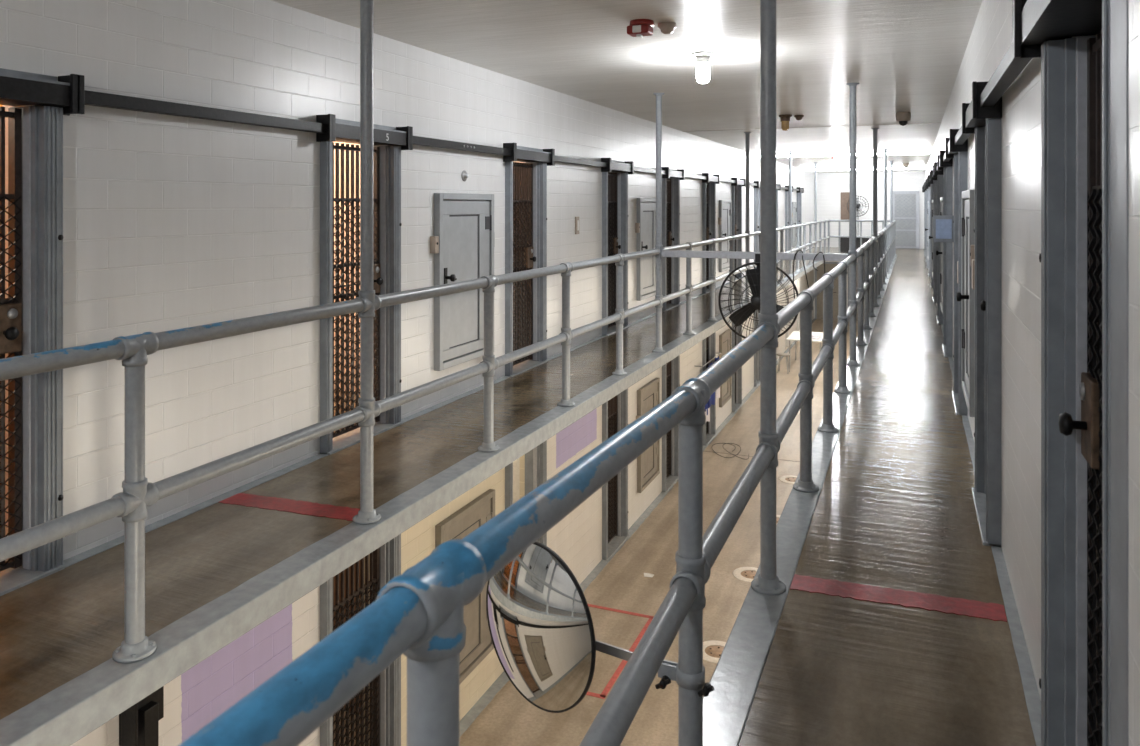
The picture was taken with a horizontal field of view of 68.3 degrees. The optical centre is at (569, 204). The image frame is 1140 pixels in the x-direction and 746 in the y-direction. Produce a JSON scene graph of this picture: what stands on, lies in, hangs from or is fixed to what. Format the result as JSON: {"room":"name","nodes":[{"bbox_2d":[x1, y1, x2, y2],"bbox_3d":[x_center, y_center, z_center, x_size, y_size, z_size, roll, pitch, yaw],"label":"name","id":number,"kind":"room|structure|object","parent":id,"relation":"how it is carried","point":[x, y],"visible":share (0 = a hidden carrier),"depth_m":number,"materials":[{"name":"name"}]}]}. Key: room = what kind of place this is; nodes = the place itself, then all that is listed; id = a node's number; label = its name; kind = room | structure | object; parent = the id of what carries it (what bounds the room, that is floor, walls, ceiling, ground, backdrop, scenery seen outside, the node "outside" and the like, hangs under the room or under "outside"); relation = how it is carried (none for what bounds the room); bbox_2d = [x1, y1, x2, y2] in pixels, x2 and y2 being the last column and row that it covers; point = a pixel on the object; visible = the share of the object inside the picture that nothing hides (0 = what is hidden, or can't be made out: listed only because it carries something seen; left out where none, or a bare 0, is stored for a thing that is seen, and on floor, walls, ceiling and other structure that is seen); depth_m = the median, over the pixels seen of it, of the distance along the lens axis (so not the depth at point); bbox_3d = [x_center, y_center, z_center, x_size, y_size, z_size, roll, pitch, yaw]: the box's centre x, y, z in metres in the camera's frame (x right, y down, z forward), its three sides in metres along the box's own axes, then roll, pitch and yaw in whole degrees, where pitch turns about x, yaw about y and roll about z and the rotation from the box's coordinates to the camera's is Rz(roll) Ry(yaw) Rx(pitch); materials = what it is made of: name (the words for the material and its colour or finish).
{"room":"prison interior","nodes":[
{"label":"prison interior","id":0,"kind":"room"},
{"bbox_2d":[0,0,813,745],"bbox_3d":[1.874,1.504,13.819,0.200,5.345,37.000,0,0,22],"label":"wall","id":1,"kind":"structure","parent":0,"point":[170,222],"depth_m":4.70,"materials":[{"name":"white paint"}]},
{"bbox_2d":[0,68,84,595],"bbox_3d":[-2.362,0.494,3.221,0.260,2.094,0.929,0,0,22],"label":"door","id":2,"kind":"structure","parent":1,"relation":"in","point":[42,125],"depth_m":3.50,"materials":[{"name":"grey paint"}]},
{"bbox_2d":[0,106,21,570],"bbox_3d":[-2.393,0.552,3.211,0.112,1.910,0.628,0,0,22],"label":"gate","id":3,"kind":"object","parent":2,"relation":"attached to","point":[10,307],"visible":0.9,"depth_m":3.48,"materials":[{"name":"metal"}]},
{"bbox_2d":[119,686,163,745],"bbox_3d":[-1.987,2.812,3.967,0.110,1.170,0.240,0,0,22],"label":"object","id":4,"kind":"object","parent":1,"relation":"attached to","point":[138,724],"visible":0.53,"depth_m":3.95,"materials":[{"name":"black metal"}]},
{"bbox_2d":[320,534,400,745],"bbox_3d":[-1.401,3.134,5.572,0.260,2.094,0.929,0,0,22],"label":"door","id":5,"kind":"structure","parent":1,"relation":"in","point":[390,552],"depth_m":5.84,"materials":[{"name":"black metal"}]},
{"bbox_2d":[333,547,379,745],"bbox_3d":[-1.431,3.192,5.562,0.112,1.910,0.628,0,0,22],"label":"gate","id":6,"kind":"object","parent":5,"relation":"attached to","point":[374,583],"visible":0.35,"depth_m":5.66,"materials":[{"name":"metal"}]},
{"bbox_2d":[316,114,412,454],"bbox_3d":[-1.401,0.494,5.572,0.260,2.094,0.929,0,0,22],"label":"door","id":7,"kind":"structure","parent":1,"relation":"in","point":[339,130],"depth_m":5.82,"materials":[{"name":"black metal"}]},
{"bbox_2d":[333,142,382,437],"bbox_3d":[-1.431,0.552,5.562,0.112,1.910,0.628,0,0,22],"label":"gate","id":8,"kind":"object","parent":7,"relation":"attached to","point":[377,280],"visible":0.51,"depth_m":5.55,"materials":[{"name":"metal"}]},
{"bbox_2d":[85,90,798,190],"bbox_3d":[1.323,-0.467,12.035,0.061,0.058,33.280,0,0,22],"label":"slide bar","id":9,"kind":"object","parent":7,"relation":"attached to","point":[92,98],"visible":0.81,"depth_m":4.57,"materials":[{"name":"black metal"}]},
{"bbox_2d":[63,247,813,567],"bbox_3d":[2.000,1.540,13.767,0.073,0.013,37.000,0,0,22],"label":"baseboard","id":10,"kind":"structure","parent":1,"relation":"attached to","point":[84,555],"depth_m":4.59,"materials":[{"name":"grey paint"}]},
{"bbox_2d":[430,193,494,370],"bbox_3d":[-0.816,0.587,6.816,0.122,1.360,1.011,0,0,22],"label":"door","id":11,"kind":"structure","parent":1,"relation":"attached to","point":[462,244],"depth_m":6.73,"materials":[{"name":"grey paint"}]},
{"bbox_2d":[461,170,467,180],"bbox_3d":[-0.850,-0.238,6.851,0.032,0.089,0.090,0,0,22],"label":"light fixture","id":12,"kind":"object","parent":1,"relation":"attached to","point":[464,175],"visible":1,"depth_m":6.83,"materials":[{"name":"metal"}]},
{"bbox_2d":[435,489,494,684],"bbox_3d":[-0.808,3.137,6.835,0.122,1.360,1.011,0,0,22],"label":"access hatch","id":13,"kind":"object","parent":1,"relation":"attached to","point":[478,642],"visible":0.38,"depth_m":6.92,"materials":[{"name":"paint"}]},
{"bbox_2d":[505,440,546,545],"bbox_3d":[-0.440,3.134,7.923,0.260,2.094,0.929,0,0,22],"label":"door","id":14,"kind":"structure","parent":1,"relation":"in","point":[535,459],"depth_m":8.20,"materials":[{"name":"black metal"}]},
{"bbox_2d":[503,143,554,376],"bbox_3d":[-0.440,0.494,7.923,0.260,2.094,0.929,0,0,22],"label":"door","id":15,"kind":"structure","parent":1,"relation":"in","point":[546,157],"depth_m":8.20,"materials":[{"name":"black metal"}]},
{"bbox_2d":[513,162,535,365],"bbox_3d":[-0.470,0.552,7.913,0.112,1.910,0.628,0,0,22],"label":"gate","id":16,"kind":"object","parent":15,"relation":"attached to","point":[523,259],"visible":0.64,"depth_m":8.03,"materials":[{"name":"metal"}]},
{"bbox_2d":[575,217,578,233],"bbox_3d":[0.079,0.222,9.135,0.024,0.190,0.090,0,0,22],"label":"switch plate","id":17,"kind":"object","parent":1,"relation":"attached to","point":[576,218],"visible":1,"depth_m":9.10,"materials":[{"name":"beige plastic"}]},
{"bbox_2d":[602,388,628,559],"bbox_3d":[0.522,3.134,10.274,0.260,2.094,0.929,0,0,22],"label":"door","id":18,"kind":"structure","parent":1,"relation":"in","point":[608,549],"depth_m":10.54,"materials":[{"name":"black metal"}]},
{"bbox_2d":[608,395,616,542],"bbox_3d":[0.491,3.192,10.264,0.112,1.910,0.628,0,0,22],"label":"gate","id":19,"kind":"object","parent":18,"relation":"attached to","point":[612,403],"visible":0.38,"depth_m":10.42,"materials":[{"name":"metal"}]},
{"bbox_2d":[601,158,633,335],"bbox_3d":[0.522,0.494,10.274,0.260,2.094,0.929,0,0,22],"label":"door","id":20,"kind":"structure","parent":1,"relation":"in","point":[621,168],"depth_m":10.52,"materials":[{"name":"black metal"}]},
{"bbox_2d":[608,172,620,326],"bbox_3d":[0.491,0.552,10.264,0.112,1.910,0.628,0,0,22],"label":"gate","id":21,"kind":"object","parent":20,"relation":"attached to","point":[613,246],"visible":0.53,"depth_m":10.39,"materials":[{"name":"metal"}]},
{"bbox_2d":[459,318,815,737],"bbox_3d":[2.015,4.181,13.761,0.106,0.013,37.000,0,0,22],"label":"baseboard","id":22,"kind":"structure","parent":1,"relation":"attached to","point":[486,698],"depth_m":9.49,"materials":[{"name":"grey paint"}]},
{"bbox_2d":[635,198,655,300],"bbox_3d":[1.107,0.587,11.518,0.122,1.360,1.011,0,0,22],"label":"access hatch","id":23,"kind":"object","parent":1,"relation":"attached to","point":[645,227],"visible":0.67,"depth_m":11.41,"materials":[{"name":"grey paint"}]},
{"bbox_2d":[636,377,659,492],"bbox_3d":[1.115,3.137,11.537,0.122,1.360,1.011,0,0,22],"label":"access hatch","id":24,"kind":"object","parent":1,"relation":"attached to","point":[648,396],"visible":0.68,"depth_m":11.49,"materials":[{"name":"paint"}]},
{"bbox_2d":[662,355,679,491],"bbox_3d":[1.483,3.134,12.626,0.260,2.094,0.929,0,0,22],"label":"door","id":25,"kind":"structure","parent":1,"relation":"in","point":[667,483],"depth_m":12.89,"materials":[{"name":"black metal"}]},
{"bbox_2d":[666,361,670,478],"bbox_3d":[1.453,3.192,12.615,0.112,1.910,0.628,0,0,22],"label":"gate","id":26,"kind":"object","parent":25,"relation":"attached to","point":[668,365],"visible":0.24,"depth_m":12.76,"materials":[{"name":"metal"}]},
{"bbox_2d":[662,167,684,310],"bbox_3d":[1.483,0.494,12.626,0.260,2.094,0.929,0,0,22],"label":"door","id":27,"kind":"structure","parent":1,"relation":"in","point":[675,175],"depth_m":12.90,"materials":[{"name":"black metal"}]},
{"bbox_2d":[666,178,674,303],"bbox_3d":[1.453,0.552,12.615,0.112,1.910,0.628,0,0,22],"label":"gate","id":28,"kind":"object","parent":27,"relation":"attached to","point":[669,239],"visible":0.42,"depth_m":12.77,"materials":[{"name":"metal"}]},
{"bbox_2d":[702,332,715,445],"bbox_3d":[2.445,3.134,14.976,0.260,2.094,0.929,0,0,22],"label":"door","id":29,"kind":"structure","parent":1,"relation":"in","point":[707,438],"depth_m":15.25,"materials":[{"name":"black metal"}]},
{"bbox_2d":[706,336,708,434],"bbox_3d":[2.414,3.192,14.966,0.112,1.910,0.628,0,0,22],"label":"gate","id":30,"kind":"object","parent":29,"relation":"attached to","point":[707,338],"visible":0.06,"depth_m":15.18,"materials":[{"name":"metal"}]},
{"bbox_2d":[696,353,720,421],"bbox_3d":[2.432,3.188,14.671,0.187,0.997,1.400,0,0,22],"label":"garment","id":31,"kind":"object","parent":29,"relation":"hanging from","point":[712,397],"visible":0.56,"depth_m":14.43,"materials":[{"name":"fabric"}]},
{"bbox_2d":[702,173,719,293],"bbox_3d":[2.445,0.494,14.976,0.260,2.094,0.929,0,0,22],"label":"door","id":32,"kind":"structure","parent":1,"relation":"in","point":[712,180],"depth_m":15.22,"materials":[{"name":"black metal"}]},
{"bbox_2d":[706,183,711,287],"bbox_3d":[2.414,0.552,14.966,0.112,1.910,0.628,0,0,22],"label":"gate","id":33,"kind":"object","parent":32,"relation":"attached to","point":[707,184],"visible":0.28,"depth_m":15.18,"materials":[{"name":"metal"}]},
{"bbox_2d":[718,200,730,271],"bbox_3d":[3.030,0.587,16.221,0.122,1.360,1.011,0,0,22],"label":"access hatch","id":34,"kind":"object","parent":1,"relation":"attached to","point":[724,220],"visible":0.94,"depth_m":16.16,"materials":[{"name":"grey paint"}]},
{"bbox_2d":[718,329,730,407],"bbox_3d":[3.038,3.137,16.239,0.122,1.360,1.011,0,0,22],"label":"access hatch","id":35,"kind":"object","parent":1,"relation":"attached to","point":[725,337],"visible":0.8,"depth_m":16.16,"materials":[{"name":"paint"}]},
{"bbox_2d":[732,322,742,411],"bbox_3d":[3.406,3.134,17.328,0.260,2.094,0.929,0,0,22],"label":"door","id":36,"kind":"structure","parent":1,"relation":"in","point":[735,406],"depth_m":17.60,"materials":[{"name":"black metal"}]},
{"bbox_2d":[731,177,744,280],"bbox_3d":[3.406,0.494,17.328,0.260,2.094,0.929,0,0,22],"label":"door","id":37,"kind":"structure","parent":1,"relation":"in","point":[740,183],"depth_m":17.60,"materials":[{"name":"black metal"}]},
{"bbox_2d":[735,186,738,275],"bbox_3d":[3.376,0.552,17.317,0.112,1.910,0.628,0,0,22],"label":"gate","id":38,"kind":"object","parent":37,"relation":"attached to","point":[736,229],"visible":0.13,"depth_m":17.57,"materials":[{"name":"metal"}]},
{"bbox_2d":[754,181,759,268],"bbox_3d":[4.367,0.494,19.678,0.260,2.094,0.929,0,0,22],"label":"door","id":39,"kind":"structure","parent":1,"relation":"in","point":[756,188],"depth_m":19.29,"materials":[{"name":"black metal"}]},
{"bbox_2d":[754,309,759,386],"bbox_3d":[4.367,3.134,19.678,0.260,2.094,0.929,0,0,22],"label":"door","id":40,"kind":"structure","parent":1,"relation":"in","point":[757,354],"depth_m":19.29,"materials":[{"name":"black metal"}]},
{"bbox_2d":[776,184,780,263],"bbox_3d":[5.329,0.494,22.029,0.260,2.094,0.929,0,0,22],"label":"door","id":41,"kind":"structure","parent":1,"relation":"in","point":[778,186],"depth_m":22.30,"materials":[{"name":"black metal"}]},
{"bbox_2d":[785,186,792,251],"bbox_3d":[6.290,0.494,24.381,0.260,2.094,0.929,0,0,22],"label":"door","id":42,"kind":"structure","parent":1,"relation":"in","point":[786,191],"depth_m":24.00,"materials":[{"name":"black metal"}]},
{"bbox_2d":[792,202,796,246],"bbox_3d":[6.875,0.587,25.625,0.122,1.360,1.011,0,0,22],"label":"access hatch","id":43,"kind":"object","parent":1,"relation":"attached to","point":[794,204],"visible":0.8,"depth_m":25.59,"materials":[{"name":"grey paint"}]},
{"bbox_2d":[796,187,803,252],"bbox_3d":[7.252,0.494,26.732,0.260,2.094,0.929,0,0,22],"label":"door","id":44,"kind":"structure","parent":1,"relation":"in","point":[801,190],"depth_m":27.01,"materials":[{"name":"black metal"}]},
{"bbox_2d":[682,123,922,131],"bbox_3d":[3.520,-1.171,12.612,3.761,0.014,0.012,0,0,22],"label":"trim","id":45,"kind":"structure","parent":1,"relation":"attached to","point":[912,123],"depth_m":12.49,"materials":[{"name":"beige plastic"}]},
{"bbox_2d":[334,142,519,714],"bbox_3d":[-2.056,1.607,7.247,2.100,5.140,4.760,0,0,22],"label":"wall","id":46,"kind":"structure","parent":0,"point":[334,142],"depth_m":6.94,"materials":[{"name":"beige paint"}]},
{"bbox_2d":[0,247,1035,745],"bbox_3d":[3.522,1.592,13.145,8.561,0.110,37.000,0,0,22],"label":"floor","id":47,"kind":"structure","parent":0,"point":[895,508],"depth_m":3.64,"materials":[{"name":"brown concrete"}]},
{"bbox_2d":[219,493,359,520],"bbox_3d":[-1.410,1.536,4.282,0.811,0.002,0.161,0,0,19],"label":"floor stripe","id":48,"kind":"object","parent":47,"relation":"on","point":[248,500],"depth_m":4.28,"materials":[{"name":"paint"}]},
{"bbox_2d":[0,253,831,745],"bbox_3d":[2.056,1.591,11.502,0.149,0.115,32.850,0,0,22],"label":"walkway edge","id":49,"kind":"structure","parent":47,"relation":"attached to","point":[76,708],"depth_m":3.40,"materials":[{"name":"grey paint"}]},
{"bbox_2d":[0,0,830,662],"bbox_3d":[2.723,0.183,13.183,0.136,2.702,28.770,0,0,22],"label":"pipe railing","id":50,"kind":"object","parent":49,"relation":"on","point":[131,504],"visible":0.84,"depth_m":4.07,"materials":[{"name":"grey metal"}]},
{"bbox_2d":[660,247,848,260],"bbox_3d":[1.825,0.507,8.437,1.867,0.120,0.110,0,0,22],"label":"cross beam","id":51,"kind":"structure","parent":50,"relation":"attached to","point":[664,253],"depth_m":8.45,"materials":[{"name":"grey metal"}]},
{"bbox_2d":[718,254,797,338],"bbox_3d":[1.888,0.922,8.392,0.792,0.871,0.305,0,0,18],"label":"fan","id":52,"kind":"object","parent":51,"relation":"hanging from","point":[741,315],"visible":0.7,"depth_m":8.35,"materials":[{"name":"black metal"}]},
{"bbox_2d":[793,250,808,298],"bbox_3d":[2.268,0.715,8.223,0.163,0.554,0.072,0,0,22],"label":"power cable","id":53,"kind":"object","parent":51,"relation":"hanging from","point":[798,250],"visible":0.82,"depth_m":8.23,"materials":[{"name":"black rubber"}]},
{"bbox_2d":[830,220,889,253],"bbox_3d":[9.035,1.049,26.070,1.851,1.176,0.063,0,0,22],"label":"pipe railing","id":54,"kind":"object","parent":50,"relation":"attached to","point":[838,221],"visible":0.51,"depth_m":26.05,"materials":[{"name":"grey metal"}]},
{"bbox_2d":[703,255,896,745],"bbox_3d":[3.831,1.591,10.777,0.153,0.115,32.850,0,0,22],"label":"walkway edge","id":55,"kind":"structure","parent":47,"relation":"attached to","point":[736,676],"depth_m":3.14,"materials":[{"name":"grey paint"}]},
{"bbox_2d":[178,0,895,745],"bbox_3d":[4.510,0.183,12.453,0.136,2.702,28.770,0,0,22],"label":"pipe railing","id":56,"kind":"object","parent":55,"relation":"on","point":[418,615],"visible":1,"depth_m":1.74,"materials":[{"name":"grey metal"}]},
{"bbox_2d":[486,541,713,712],"bbox_3d":[0.040,1.207,2.335,0.763,0.462,0.135,0,0,32],"label":"convex mirror","id":57,"kind":"object","parent":56,"relation":"attached to","point":[540,623],"visible":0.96,"depth_m":2.34,"materials":[{"name":"silver glass"}]},
{"bbox_2d":[840,238,868,251],"bbox_3d":[9.197,1.267,27.192,0.920,0.500,0.520,0,0,22],"label":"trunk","id":58,"kind":"object","parent":47,"relation":"on","point":[844,242],"visible":0.27,"depth_m":27.04,"materials":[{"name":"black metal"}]},
{"bbox_2d":[847,196,868,235],"bbox_3d":[9.661,0.613,28.169,0.696,1.848,0.560,0,0,22],"label":"pedestal fan","id":59,"kind":"object","parent":47,"relation":"on","point":[858,206],"visible":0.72,"depth_m":28.02,"materials":[{"name":"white metal"}]},
{"bbox_2d":[790,574,1006,621],"bbox_3d":[1.272,1.536,3.293,0.784,0.002,0.151,0,0,20],"label":"floor stripe","id":60,"kind":"object","parent":47,"relation":"on","point":[958,606],"depth_m":3.28,"materials":[{"name":"paint"}]},
{"bbox_2d":[334,319,857,745],"bbox_3d":[3.560,4.277,13.238,8.561,0.200,37.200,0,0,22],"label":"floor","id":61,"kind":"structure","parent":0,"point":[509,719],"depth_m":9.13,"materials":[{"name":"beige concrete"}]},
{"bbox_2d":[586,604,653,698],"bbox_3d":[0.173,4.175,7.973,0.876,0.002,1.530,0,0,22],"label":"floor line","id":62,"kind":"object","parent":61,"relation":"on","point":[621,666],"depth_m":7.92,"materials":[{"name":"paint"}]},
{"bbox_2d":[703,640,725,662],"bbox_3d":[1.375,4.172,7.854,0.410,0.010,0.410,0,0,22],"label":"drain cover","id":63,"kind":"object","parent":61,"relation":"on","point":[712,654],"visible":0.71,"depth_m":7.87,"materials":[{"name":"paint"}]},
{"bbox_2d":[712,443,748,458],"bbox_3d":[2.694,4.159,14.195,0.523,0.028,1.006,0,0,-7],"label":"power cable","id":64,"kind":"object","parent":61,"relation":"on","point":[716,443],"visible":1,"depth_m":14.23,"materials":[{"name":"black rubber"}]},
{"bbox_2d":[733,567,757,582],"bbox_3d":[2.045,4.172,9.492,0.410,0.010,0.410,0,0,22],"label":"drain cover","id":65,"kind":"object","parent":61,"relation":"on","point":[748,575],"visible":0.7,"depth_m":9.51,"materials":[{"name":"metal"}]},
{"bbox_2d":[776,353,790,373],"bbox_3d":[5.323,3.948,20.943,0.350,0.462,0.350,0,0,22],"label":"stool","id":66,"kind":"object","parent":61,"relation":"on","point":[778,354],"visible":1,"depth_m":20.89,"materials":[{"name":"paint"}]},
{"bbox_2d":[779,475,796,483],"bbox_3d":[3.385,4.172,12.769,0.410,0.010,0.410,0,0,22],"label":"drain cover","id":67,"kind":"object","parent":61,"relation":"on","point":[785,479],"visible":0.7,"depth_m":12.77,"materials":[{"name":"metal"}]},
{"bbox_2d":[786,331,822,367],"bbox_3d":[6.194,3.792,21.884,0.900,0.770,1.500,0,0,22],"label":"folding table","id":68,"kind":"object","parent":61,"relation":"on","point":[795,335],"visible":0.51,"depth_m":21.60,"materials":[{"name":"white plastic"}]},
{"bbox_2d":[271,0,982,172],"bbox_3d":[3.560,-1.268,13.238,8.561,0.200,37.200,0,0,22],"label":"ceiling","id":69,"kind":"structure","parent":0,"point":[902,55],"depth_m":6.56,"materials":[{"name":"white paint"}]},
{"bbox_2d":[627,19,653,37],"bbox_3d":[0.454,-1.118,5.346,0.163,0.100,0.156,0,0,22],"label":"fire alarm strobe","id":70,"kind":"object","parent":69,"relation":"attached to","point":[639,28],"visible":1,"depth_m":5.30,"materials":[{"name":"red plastic"}]},
{"bbox_2d":[658,22,676,34],"bbox_3d":[0.626,-1.135,5.416,0.124,0.067,0.124,0,0,22],"label":"smoke detector","id":71,"kind":"object","parent":69,"relation":"attached to","point":[666,28],"visible":1,"depth_m":5.38,"materials":[{"name":"beige plastic"}]},
{"bbox_2d":[691,51,715,82],"bbox_3d":[1.026,-1.053,6.473,0.190,0.230,0.190,0,0,22],"label":"ceiling light","id":72,"kind":"object","parent":69,"relation":"attached to","point":[703,61],"visible":1,"depth_m":6.43,"materials":[{"name":"white plastic"}]},
{"bbox_2d":[779,114,791,130],"bbox_3d":[2.795,-1.065,10.903,0.170,0.205,0.170,0,0,22],"label":"ceiling light","id":73,"kind":"object","parent":69,"relation":"attached to","point":[785,118],"visible":1,"depth_m":10.86,"materials":[{"name":"glass"}]},
{"bbox_2d":[776,152,833,156],"bbox_3d":[4.992,-1.117,17.882,1.285,0.100,1.517,0,0,22],"label":"strip light","id":74,"kind":"object","parent":69,"relation":"attached to","point":[816,154],"depth_m":18.76,"materials":[{"name":"white plastic"}]},
{"bbox_2d":[798,167,848,170],"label":"strip light","id":75,"kind":"object","parent":69,"relation":"attached to","point":[838,168],"depth_m":26.32,"materials":[{"name":"white plastic"}]},
{"bbox_2d":[856,166,925,169],"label":"strip light","id":76,"kind":"object","parent":69,"relation":"attached to","point":[858,168],"depth_m":25.54,"materials":[{"name":"white plastic"}]},
{"bbox_2d":[856,150,930,155],"bbox_3d":[6.629,-1.117,17.274,1.470,0.100,1.626,0,0,22],"label":"strip light","id":77,"kind":"object","parent":69,"relation":"attached to","point":[869,153],"depth_m":18.04,"materials":[{"name":"white plastic"}]},
{"bbox_2d":[896,112,910,125],"bbox_3d":[4.204,-1.083,10.597,0.180,0.170,0.180,0,0,22],"label":"dome camera","id":78,"kind":"object","parent":69,"relation":"attached to","point":[902,118],"visible":1,"depth_m":10.54,"materials":[{"name":"beige plastic"}]},
{"bbox_2d":[814,172,924,317],"bbox_3d":[10.562,1.504,30.361,8.561,5.345,0.200,0,0,22],"label":"wall","id":79,"kind":"structure","parent":0,"point":[830,186],"depth_m":30.28,"materials":[{"name":"white paint"}]},
{"bbox_2d":[815,262,838,319],"bbox_3d":[9.409,3.127,30.671,0.900,2.100,0.080,0,0,22],"label":"door","id":80,"kind":"structure","parent":79,"relation":"in","point":[829,266],"depth_m":30.71,"materials":[{"name":"grey paint"}]},
{"bbox_2d":[841,192,848,219],"bbox_3d":[10.069,0.062,30.434,0.500,1.050,0.030,0,0,22],"label":"notice board","id":81,"kind":"object","parent":79,"relation":"attached to","point":[844,195],"visible":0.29,"depth_m":30.46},
{"bbox_2d":[848,263,857,320],"bbox_3d":[10.473,3.127,30.235,0.900,2.100,0.080,0,0,22],"label":"door","id":82,"kind":"structure","parent":79,"relation":"in","point":[857,263],"depth_m":30.31,"materials":[{"name":"grey paint"}]},
{"bbox_2d":[893,191,918,248],"bbox_3d":[11.849,0.522,29.689,0.920,2.030,0.050,0,0,22],"label":"door","id":83,"kind":"structure","parent":79,"relation":"in","point":[905,203],"depth_m":29.68,"materials":[{"name":"grey paint"}]},
{"bbox_2d":[925,0,1095,698],"bbox_3d":[6.676,0.239,15.096,0.200,2.815,31.000,0,0,22],"label":"wall","id":84,"kind":"structure","parent":0,"point":[990,39],"depth_m":3.15,"materials":[{"name":"white paint"}]},
{"bbox_2d":[922,186,924,256],"bbox_3d":[10.751,0.494,25.300,0.260,2.094,0.929,0,0,22],"label":"door","id":85,"kind":"structure","parent":84,"relation":"in","point":[922,186],"depth_m":25.62,"materials":[{"name":"black metal"}]},
{"bbox_2d":[923,184,926,261],"bbox_3d":[9.790,0.494,22.949,0.260,2.094,0.929,0,0,22],"label":"door","id":86,"kind":"structure","parent":84,"relation":"in","point":[923,184],"depth_m":22.59,"materials":[{"name":"black metal"}]},
{"bbox_2d":[924,182,927,268],"bbox_3d":[8.828,0.494,20.598,0.260,2.094,0.929,0,0,22],"label":"door","id":87,"kind":"structure","parent":84,"relation":"in","point":[924,182],"depth_m":20.25,"materials":[{"name":"black metal"}]},
{"bbox_2d":[925,179,929,276],"bbox_3d":[7.867,0.494,18.247,0.260,2.094,0.929,0,0,22],"label":"door","id":88,"kind":"structure","parent":84,"relation":"in","point":[926,185],"depth_m":17.89,"materials":[{"name":"black metal"}]},
{"bbox_2d":[927,175,932,287],"bbox_3d":[6.906,0.494,15.896,0.260,2.094,0.929,0,0,22],"label":"door","id":89,"kind":"structure","parent":84,"relation":"in","point":[928,182],"depth_m":15.55,"materials":[{"name":"black metal"}]},
{"bbox_2d":[929,200,932,276],"bbox_3d":[6.398,0.587,14.843,0.122,1.360,1.011,0,0,22],"label":"access hatch","id":90,"kind":"object","parent":84,"relation":"attached to","point":[932,200],"visible":0.25,"depth_m":15.21,"materials":[{"name":"grey paint"}]},
{"bbox_2d":[929,170,936,302],"bbox_3d":[5.944,0.494,13.545,0.260,2.094,0.929,0,0,22],"label":"door","id":91,"kind":"structure","parent":84,"relation":"in","point":[931,178],"depth_m":13.19,"materials":[{"name":"black metal"}]},
{"bbox_2d":[933,162,942,323],"bbox_3d":[4.983,0.494,11.194,0.260,2.094,0.929,0,0,22],"label":"door","id":92,"kind":"structure","parent":84,"relation":"in","point":[939,174],"depth_m":10.84,"materials":[{"name":"black metal"}]},
{"bbox_2d":[936,197,942,313],"bbox_3d":[4.475,0.587,10.141,0.122,1.360,1.011,0,0,22],"label":"access hatch","id":93,"kind":"object","parent":84,"relation":"attached to","point":[941,198],"visible":0.45,"depth_m":10.42,"materials":[{"name":"grey paint"}]},
{"bbox_2d":[933,215,953,241],"bbox_3d":[3.107,0.197,6.917,0.215,0.220,0.064,0,0,22],"label":"wall display","id":94,"kind":"object","parent":84,"relation":"attached to","point":[943,226],"visible":0.6,"depth_m":6.90,"materials":[{"name":"grey paint"}]},
{"bbox_2d":[937,150,952,356],"bbox_3d":[4.021,0.494,8.843,0.260,2.094,0.929,0,0,22],"label":"door","id":95,"kind":"structure","parent":84,"relation":"in","point":[947,167],"depth_m":8.48,"materials":[{"name":"black metal"}]},
{"bbox_2d":[945,129,967,415],"bbox_3d":[3.060,0.494,6.492,0.260,2.094,0.929,0,0,22],"label":"door","id":96,"kind":"structure","parent":84,"relation":"in","point":[959,153],"depth_m":6.15,"materials":[{"name":"black metal"}]},
{"bbox_2d":[956,189,974,416],"bbox_3d":[2.553,0.587,5.439,0.122,1.360,1.011,0,0,22],"label":"access hatch","id":97,"kind":"object","parent":84,"relation":"attached to","point":[967,297],"visible":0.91,"depth_m":5.31,"materials":[{"name":"grey paint"}]},
{"bbox_2d":[972,259,974,289],"bbox_3d":[2.359,0.402,4.870,0.050,0.170,0.100,0,0,22],"label":"junction box","id":98,"kind":"object","parent":84,"relation":"attached to","point":[973,260],"visible":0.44,"depth_m":4.83,"materials":[{"name":"beige plastic"}]},
{"bbox_2d":[962,81,1001,546],"bbox_3d":[2.099,0.494,4.141,0.260,2.094,0.929,0,0,22],"label":"door","id":99,"kind":"structure","parent":84,"relation":"in","point":[984,122],"depth_m":3.79,"materials":[{"name":"black metal"}]},
{"bbox_2d":[937,43,1031,170],"bbox_3d":[4.687,-0.467,10.659,0.053,0.058,33.280,0,0,22],"label":"slide bar","id":100,"kind":"object","parent":84,"relation":"attached to","point":[1008,70],"visible":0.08,"depth_m":3.06,"materials":[{"name":"black metal"}]},
{"bbox_2d":[932,288,1040,745],"bbox_3d":[5.427,1.540,12.366,0.044,0.013,37.000,0,0,22],"label":"baseboard","id":101,"kind":"structure","parent":84,"relation":"attached to","point":[1032,697],"depth_m":3.01,"materials":[{"name":"grey paint"}]},
{"bbox_2d":[1012,0,1110,745],"bbox_3d":[1.137,0.494,1.790,0.260,2.094,0.929,0,0,22],"label":"door frame","id":102,"kind":"structure","parent":84,"relation":"in","point":[1045,29],"depth_m":2.08,"materials":[{"name":"grey paint"}]},
{"bbox_2d":[1059,30,1101,745],"bbox_3d":[1.131,0.552,1.770,0.112,1.910,0.628,0,0,22],"label":"gate","id":103,"kind":"object","parent":102,"relation":"attached to","point":[1090,425],"visible":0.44,"depth_m":1.98,"materials":[{"name":"metal"}]},
{"bbox_2d":[1129,0,1139,745],"bbox_3d":[-0.246,0.239,-1.760,0.252,2.815,6.555,0,0,22],"label":"wall","id":104,"kind":"structure","parent":0,"point":[1134,5],"depth_m":1.28,"materials":[{"name":"white paint"}]},
{"bbox_2d":[1111,0,1128,745],"bbox_3d":[1.008,0.562,1.335,0.234,1.950,0.124,0,0,22],"label":"trim","id":105,"kind":"structure","parent":104,"relation":"attached to","point":[1119,8],"depth_m":1.37,"materials":[{"name":"grey paint"}]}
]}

